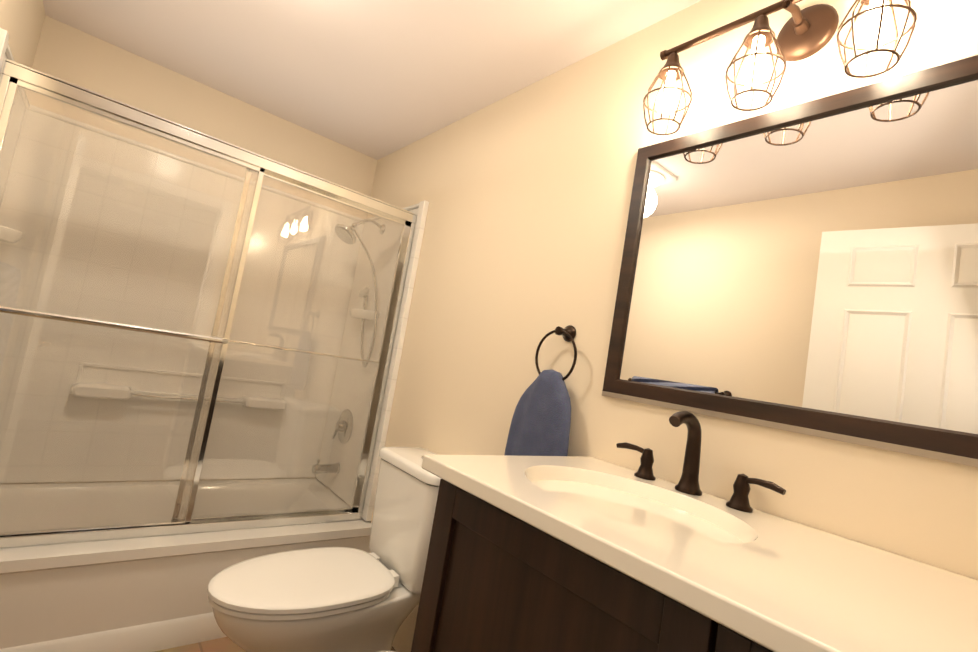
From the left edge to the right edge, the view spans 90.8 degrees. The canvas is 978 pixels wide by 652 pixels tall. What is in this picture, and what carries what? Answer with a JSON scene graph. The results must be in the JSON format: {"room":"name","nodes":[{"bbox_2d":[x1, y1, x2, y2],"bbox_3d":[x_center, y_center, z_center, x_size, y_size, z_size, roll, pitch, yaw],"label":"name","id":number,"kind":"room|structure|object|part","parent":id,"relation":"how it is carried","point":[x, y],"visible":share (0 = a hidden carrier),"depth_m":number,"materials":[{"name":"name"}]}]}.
{"room":"bathroom","nodes":[
{"label":"bathroom","id":0,"kind":"room"},
{"bbox_2d":[0,0,44,91],"bbox_3d":[-0.691,-0.070,0.170,0.100,2.360,4.736,13,-6,-39],"label":"wall","id":1,"kind":"structure","parent":0,"point":[21,22],"depth_m":1.77,"materials":[{"name":"beige paint"}]},
{"bbox_2d":[0,15,377,483],"bbox_3d":[-1.521,-0.025,2.488,1.564,2.360,0.100,13,-6,-39],"label":"wall","id":2,"kind":"structure","parent":0,"point":[70,54],"depth_m":2.38,"materials":[{"name":"beige paint"}]},
{"bbox_2d":[0,28,428,520],"bbox_3d":[-1.256,-0.002,2.161,1.562,1.583,0.740,13,-6,-39],"label":"shower surround","id":3,"kind":"object","parent":2,"relation":"attached to","point":[420,209],"depth_m":2.35,"materials":[{"name":"white plastic"}]},
{"bbox_2d":[0,226,379,409],"bbox_3d":[-1.356,0.071,2.261,1.538,0.651,0.444,13,-6,-39],"label":"shelf","id":4,"kind":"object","parent":3,"relation":"attached to","point":[248,399],"depth_m":2.27,"materials":[{"name":"white plastic"}]},
{"bbox_2d":[131,393,244,404],"bbox_3d":[-1.476,0.362,2.391,0.531,0.016,0.038,13,-6,-39],"label":"grab rail","id":5,"kind":"object","parent":4,"relation":"attached to","point":[179,398],"depth_m":2.34,"materials":[{"name":"silver metal"}]},
{"bbox_2d":[312,459,339,473],"bbox_3d":[-0.882,0.762,2.612,0.137,0.076,0.060,13,-6,-39],"label":"tub spout","id":6,"kind":"object","parent":3,"relation":"attached to","point":[325,468],"depth_m":2.59,"materials":[{"name":"silver metal"}]},
{"bbox_2d":[332,409,352,443],"bbox_3d":[-0.816,0.550,2.654,0.056,0.190,0.190,13,-6,-39],"label":"shower valve","id":7,"kind":"object","parent":3,"relation":"attached to","point":[343,420],"depth_m":2.64,"materials":[{"name":"silver metal"}]},
{"bbox_2d":[335,219,384,366],"bbox_3d":[-0.717,-0.203,2.574,0.275,0.814,0.259,13,-6,-39],"label":"shower head","id":8,"kind":"object","parent":3,"relation":"attached to","point":[342,238],"depth_m":2.62},
{"bbox_2d":[155,637,396,651],"bbox_3d":[-0.262,1.277,0.595,1.764,0.080,4.736,13,-6,-39],"label":"floor","id":9,"kind":"structure","parent":0,"point":[225,644],"depth_m":1.81,"materials":[{"name":"tile"}]},
{"bbox_2d":[0,478,371,651],"bbox_3d":[-1.401,0.970,2.061,1.560,0.377,0.796,13,-6,-39],"label":"bathtub","id":10,"kind":"object","parent":9,"relation":"on","point":[142,594],"visible":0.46,"depth_m":1.76,"materials":[{"name":"white plastic"}]},
{"bbox_2d":[207,446,441,651],"bbox_3d":[-0.513,0.856,1.633,0.786,0.828,0.424,13,-6,-39],"label":"toilet","id":11,"kind":"object","parent":9,"relation":"on","point":[334,599],"visible":0.92,"depth_m":1.57,"materials":[{"name":"white ceramic"}]},
{"bbox_3d":[-0.592,0.826,1.567,0.573,0.042,0.392,13,-6,-39],"label":"seat","id":12,"kind":"part","parent":11,"relation":"part of","materials":[{"name":"white plastic"}]},
{"bbox_3d":[-0.272,0.731,1.823,0.206,0.367,0.404,13,-6,-39],"label":"tank","id":13,"kind":"part","parent":11,"relation":"part of","materials":[{"name":"white ceramic"}]},
{"bbox_3d":[-0.237,0.528,1.839,0.226,0.043,0.424,13,-6,-39],"label":"tank lid","id":14,"kind":"part","parent":11,"relation":"part of","materials":[{"name":"white ceramic"}]},
{"bbox_2d":[411,454,977,651],"bbox_3d":[0.304,0.842,0.811,0.586,0.997,0.985,13,-6,-39],"label":"bathroom vanity","id":15,"kind":"object","parent":9,"relation":"on","point":[556,554],"visible":1,"depth_m":0.76,"materials":[{"name":"white stone"}]},
{"bbox_2d":[616,411,785,511],"bbox_3d":[0.450,0.288,1.107,0.140,0.185,0.403,13,-6,-39],"label":"faucet","id":16,"kind":"object","parent":15,"relation":"on","point":[688,483],"visible":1,"depth_m":1.11,"materials":[{"name":"brown metal"}]},
{"bbox_2d":[43,0,700,159],"bbox_3d":[0.143,-1.121,0.787,1.764,0.080,4.736,13,-6,-39],"label":"ceiling","id":17,"kind":"structure","parent":0,"point":[377,79],"depth_m":1.95,"materials":[{"name":"beige paint"}]},
{"bbox_2d":[320,0,977,651],"bbox_3d":[0.073,0.191,1.825,0.100,2.360,3.156,13,-6,-39],"label":"wall","id":18,"kind":"structure","parent":0,"point":[526,192],"depth_m":1.56,"materials":[{"name":"beige paint"}]},
{"bbox_2d":[0,58,416,547],"bbox_3d":[-1.077,0.047,1.931,1.504,1.520,0.115,13,-6,-39],"label":"shower door","id":19,"kind":"object","parent":18,"relation":"attached to","point":[14,75],"visible":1,"depth_m":1.86,"materials":[{"name":"clear glass"}]},
{"label":"glass","id":20,"kind":"part","parent":19,"relation":"part of","materials":[{"name":"clear glass"}]},
{"bbox_3d":[-1.326,-0.002,1.685,0.762,1.454,0.054,13,-6,-39],"label":"panel frame","id":21,"kind":"part","parent":19,"relation":"part of","materials":[{"name":"silver metal"}]},
{"bbox_3d":[-0.833,0.120,2.175,0.762,1.454,0.050,13,-6,-39],"label":"panel frame","id":22,"kind":"part","parent":19,"relation":"part of","materials":[{"name":"silver metal"}]},
{"label":"glass","id":23,"kind":"part","parent":19,"relation":"part of","materials":[{"name":"clear glass"}]},
{"bbox_2d":[504,325,576,455],"bbox_3d":[0.180,0.257,1.530,0.081,0.543,0.262,13,-6,-39],"label":"towel ring","id":24,"kind":"object","parent":18,"relation":"attached to","point":[540,422],"visible":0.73,"depth_m":1.49,"materials":[{"name":"blue fabric"}]},
{"bbox_2d":[504,369,571,455],"bbox_3d":[0.157,0.328,1.515,0.058,0.393,0.264,13,-6,-39],"label":"hanging towel","id":25,"kind":"object","parent":24,"relation":"hanging from","point":[541,420],"depth_m":1.49,"materials":[{"name":"blue fabric"}]},
{"bbox_2d":[643,0,916,135],"bbox_3d":[0.649,-0.651,1.142,0.181,0.278,0.570,13,-6,-39],"label":"sconce","id":26,"kind":"object","parent":18,"relation":"attached to","point":[807,32],"visible":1,"depth_m":1.12,"materials":[{"name":"brown metal"}]},
{"bbox_2d":[602,54,977,467],"bbox_3d":[0.673,-0.151,1.091,0.030,0.759,0.898,13,-6,-39],"label":"mirror","id":27,"kind":"object","parent":18,"relation":"attached to","point":[810,267],"visible":1,"depth_m":1.03,"materials":[{"name":"brown mirror"}]}
]}

